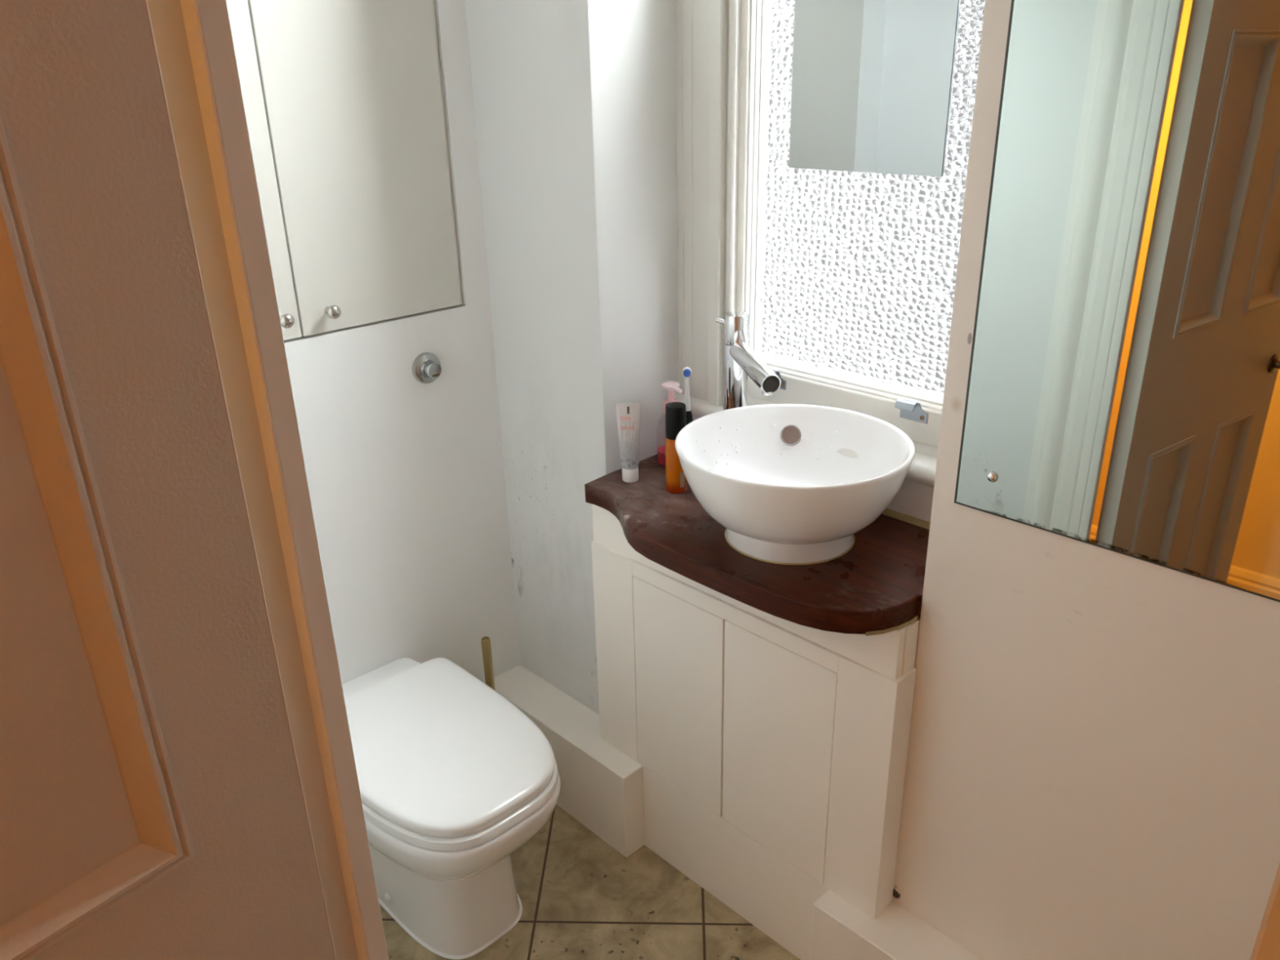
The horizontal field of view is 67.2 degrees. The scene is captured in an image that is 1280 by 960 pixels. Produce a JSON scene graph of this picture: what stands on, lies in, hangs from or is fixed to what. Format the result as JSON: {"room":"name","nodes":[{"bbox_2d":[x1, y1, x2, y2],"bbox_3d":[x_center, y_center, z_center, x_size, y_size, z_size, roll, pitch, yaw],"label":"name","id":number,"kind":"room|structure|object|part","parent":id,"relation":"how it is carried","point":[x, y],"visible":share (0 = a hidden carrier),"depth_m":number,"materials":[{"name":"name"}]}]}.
{"room":"bathroom","nodes":[
{"label":"bathroom","id":0,"kind":"room"},
{"bbox_2d":[284,0,519,684],"bbox_3d":[-0.713,-0.436,1.693,0.987,2.600,0.160,-22,30,-40],"label":"wall","id":1,"kind":"structure","parent":0,"point":[406,475],"depth_m":1.98,"materials":[{"name":"white paint"}]},
{"bbox_2d":[226,0,462,340],"bbox_3d":[-0.660,-0.754,1.579,0.714,1.048,0.168,-22,30,-40],"label":"upper cabinet","id":2,"kind":"object","parent":1,"relation":"attached to","point":[344,100],"visible":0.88,"depth_m":1.72,"materials":[{"name":"paint"}]},
{"bbox_3d":[-0.759,-0.692,1.437,0.357,1.044,0.019,-22,30,-40],"label":"door","id":3,"kind":"part","parent":2,"relation":"part of","materials":[{"name":"paint"}]},
{"bbox_3d":[-0.626,-0.281,1.700,0.026,0.026,0.032,-22,30,-40],"label":"knob","id":4,"kind":"part","parent":2,"relation":"part of","materials":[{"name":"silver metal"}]},
{"bbox_3d":[-0.562,-0.307,1.758,0.026,0.026,0.032,-22,30,-40],"label":"knob","id":5,"kind":"part","parent":2,"relation":"part of","materials":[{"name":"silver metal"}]},
{"bbox_2d":[412,351,441,383],"bbox_3d":[-0.421,-0.222,1.938,0.064,0.064,0.035,-22,30,-40],"label":"button","id":6,"kind":"object","parent":1,"relation":"attached to","point":[426,366],"visible":1,"depth_m":1.93,"materials":[{"name":"silver metal"}]},
{"bbox_2d":[378,804,799,959],"bbox_3d":[0.257,1.006,1.629,1.370,0.050,2.320,-22,30,-40],"label":"floor","id":7,"kind":"structure","parent":0,"point":[580,897],"depth_m":1.92,"materials":[{"name":"tile"}]},
{"bbox_2d":[342,657,560,959],"bbox_3d":[-0.408,0.655,1.879,0.360,0.432,0.593,-22,30,-40],"label":"toilet","id":8,"kind":"object","parent":7,"relation":"on","point":[454,778],"visible":0.82,"depth_m":1.74,"materials":[{"name":"white ceramic"}]},
{"bbox_3d":[-0.372,0.484,1.762,0.346,0.029,0.462,-22,30,-40],"label":"lid","id":9,"kind":"part","parent":8,"relation":"part of","materials":[{"name":"white plastic"}]},
{"bbox_3d":[-0.372,0.508,1.772,0.353,0.020,0.470,-22,30,-40],"label":"seat","id":10,"kind":"part","parent":8,"relation":"part of","materials":[{"name":"white plastic"}]},
{"bbox_2d":[480,636,495,690],"bbox_3d":[-0.343,0.531,2.239,0.021,0.378,0.021,-22,30,-40],"label":"rod","id":11,"kind":"object","parent":7,"relation":"on","point":[486,641],"visible":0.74,"depth_m":2.18,"materials":[{"name":"gold metal"}]},
{"bbox_2d":[591,504,919,959],"bbox_3d":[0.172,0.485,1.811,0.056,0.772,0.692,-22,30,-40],"label":"vanity unit","id":12,"kind":"object","parent":7,"relation":"on","point":[771,751],"visible":0.91,"depth_m":1.74,"materials":[{"name":"paint"}]},
{"bbox_3d":[0.077,0.415,1.857,0.018,0.441,0.229,-22,30,-40],"label":"door","id":13,"kind":"part","parent":12,"relation":"part of","materials":[{"name":"paint"}]},
{"bbox_2d":[584,453,930,635],"bbox_3d":[0.199,0.084,1.701,0.366,0.048,0.705,-22,30,-40],"label":"countertop","id":14,"kind":"structure","parent":12,"relation":"on","point":[876,587],"depth_m":1.55,"materials":[{"name":"brown wood"}]},
{"bbox_2d":[616,403,640,482],"bbox_3d":[-0.020,-0.072,1.846,0.032,0.155,0.034,-21,30,-39],"label":"tube","id":15,"kind":"object","parent":14,"relation":"on","point":[628,415],"visible":1,"depth_m":1.83,"materials":[{"name":"white plastic"}]},
{"bbox_2d":[657,381,682,466],"bbox_3d":[0.065,-0.112,1.915,0.066,0.169,0.059,10,26,26],"label":"pump bottle","id":16,"kind":"object","parent":14,"relation":"on","point":[670,386],"visible":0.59,"depth_m":1.89,"materials":[{"name":"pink plastic"}]},
{"bbox_2d":[665,401,686,493],"bbox_3d":[0.067,-0.059,1.789,0.038,0.170,0.038,-22,30,-40],"label":"bottle","id":17,"kind":"object","parent":14,"relation":"on","point":[675,411],"visible":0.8,"depth_m":1.77,"materials":[{"name":"plastic"}]},
{"bbox_2d":[682,367,693,482],"bbox_3d":[0.089,-0.104,1.825,0.030,0.225,0.030,0,23,3],"label":"electric toothbrush","id":18,"kind":"object","parent":14,"relation":"on","point":[686,371],"visible":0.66,"depth_m":1.80,"materials":[{"name":"white plastic"}]},
{"bbox_2d":[715,311,781,409],"bbox_3d":[0.201,-0.129,1.751,0.059,0.322,0.202,-9,24,-18],"label":"tap","id":19,"kind":"object","parent":14,"relation":"on","point":[740,361],"visible":0.68,"depth_m":1.75,"materials":[{"name":"silver metal"}]},
{"bbox_3d":[0.150,-0.291,1.768,0.023,0.015,0.009,7,24,19],"label":"lever","id":20,"kind":"part","parent":19,"relation":"part of","materials":[{"name":"silver metal"}]},
{"bbox_3d":[0.200,-0.203,1.705,0.036,0.057,0.176,-7,24,-13],"label":"spout","id":21,"kind":"part","parent":19,"relation":"part of","materials":[{"name":"silver metal"}]},
{"bbox_2d":[762,375,778,391],"bbox_3d":[0.222,-0.163,1.635,0.030,0.030,0.005,-7,24,-13],"label":"outlet","id":22,"kind":"object","parent":19,"relation":"attached to","point":[770,383],"depth_m":1.63,"materials":[{"name":"silver metal"}]},
{"bbox_2d":[675,404,915,564],"bbox_3d":[0.252,0.014,1.604,0.385,0.171,0.385,-22,30,-40],"label":"basin","id":23,"kind":"object","parent":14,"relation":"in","point":[774,476],"visible":1,"depth_m":1.61,"materials":[{"name":"white ceramic"}]},
{"bbox_3d":[0.242,0.478,1.700,0.018,0.440,0.236,-22,30,-40],"label":"door","id":24,"kind":"part","parent":12,"relation":"part of","materials":[{"name":"paint"}]},
{"bbox_3d":[0.410,0.511,1.569,0.037,0.475,0.020,-22,30,-40],"label":"panel","id":25,"kind":"part","parent":12,"relation":"part of","materials":[{"name":"paint"}]},
{"bbox_3d":[0.405,0.253,1.463,0.033,0.083,0.016,-22,30,-40],"label":"panel","id":26,"kind":"part","parent":12,"relation":"part of","materials":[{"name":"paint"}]},
{"bbox_2d":[464,0,1279,959],"bbox_3d":[0.562,-0.338,1.388,0.433,2.600,2.280,-22,30,-40],"label":"wall","id":27,"kind":"structure","parent":0,"point":[1092,772],"depth_m":1.45,"materials":[{"name":"white paint"}]},
{"bbox_2d":[484,664,644,857],"bbox_3d":[-0.162,0.629,2.209,0.109,0.213,0.486,-22,30,-40],"label":"pipe boxing","id":28,"kind":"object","parent":27,"relation":"attached to","point":[602,787],"depth_m":2.10,"materials":[{"name":"paint"}]},
{"bbox_2d":[674,0,985,488],"bbox_3d":[0.353,-0.765,1.483,0.117,1.537,0.806,-22,30,-40],"label":"window","id":29,"kind":"structure","parent":27,"relation":"in","point":[845,282],"depth_m":1.72,"materials":[{"name":"white glass"}]},
{"bbox_3d":[0.115,-0.858,1.681,0.050,1.510,0.160,-22,30,-40],"label":"casing","id":30,"kind":"part","parent":29,"relation":"part of","materials":[{"name":"beige paint"}]},
{"bbox_3d":[0.348,-0.081,1.791,0.112,0.038,0.710,-22,30,-40],"label":"sill","id":31,"kind":"part","parent":29,"relation":"part of","materials":[{"name":"beige paint"}]},
{"bbox_3d":[0.392,-0.140,1.772,0.050,0.094,0.564,-22,30,-40],"label":"rail","id":32,"kind":"part","parent":29,"relation":"part of","materials":[{"name":"beige paint"}]},
{"bbox_3d":[0.388,-0.547,1.605,0.004,0.795,0.476,-22,30,-40],"label":"glass pane","id":33,"kind":"part","parent":29,"relation":"part of","materials":[{"name":"white glass"}]},
{"bbox_2d":[788,0,960,177],"bbox_3d":[0.364,-0.719,1.521,0.005,0.446,0.300,-22,30,-40],"label":"mirror","id":34,"kind":"object","parent":29,"relation":"attached to","point":[872,80],"visible":1,"depth_m":1.55,"materials":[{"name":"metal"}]},
{"bbox_2d":[809,889,984,959],"bbox_3d":[0.731,0.964,1.363,0.101,0.213,1.126,-22,30,-40],"label":"trim","id":35,"kind":"structure","parent":27,"relation":"attached to","point":[841,931],"depth_m":1.62,"materials":[{"name":"paint"}]},
{"bbox_2d":[954,0,1279,602],"bbox_3d":[0.711,-0.461,0.817,0.011,1.306,0.824,-22,30,-40],"label":"wall mirror","id":36,"kind":"object","parent":27,"relation":"attached to","point":[1122,397],"visible":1,"depth_m":1.09,"materials":[{"name":"silver glass"}]},
{"bbox_3d":[-0.264,-0.021,0.683,0.055,2.600,2.330,-22,30,-40],"label":"wall","id":37,"kind":"structure","parent":0,"visible":0},
{"bbox_2d":[0,0,337,959],"bbox_3d":[-0.502,0.371,0.568,0.156,1.966,0.695,16,28,35],"label":"door","id":38,"kind":"structure","parent":37,"relation":"in","point":[153,804],"depth_m":0.64,"materials":[{"name":"paint"}]},
{"bbox_3d":[-0.421,0.041,0.552,0.046,0.590,0.203,16,28,35],"label":"panel moulding","id":39,"kind":"part","parent":38,"relation":"part of","materials":[{"name":"paint"}]},
{"bbox_2d":[197,0,388,959],"bbox_3d":[-0.316,0.155,0.886,0.028,2.120,0.151,-22,30,-40],"label":"trim","id":40,"kind":"structure","parent":37,"relation":"attached to","point":[214,14],"depth_m":0.74,"materials":[{"name":"beige paint"}]},
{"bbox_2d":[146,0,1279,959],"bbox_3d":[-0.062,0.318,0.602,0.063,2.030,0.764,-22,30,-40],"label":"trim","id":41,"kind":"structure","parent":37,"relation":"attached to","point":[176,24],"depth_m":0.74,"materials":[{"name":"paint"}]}
]}

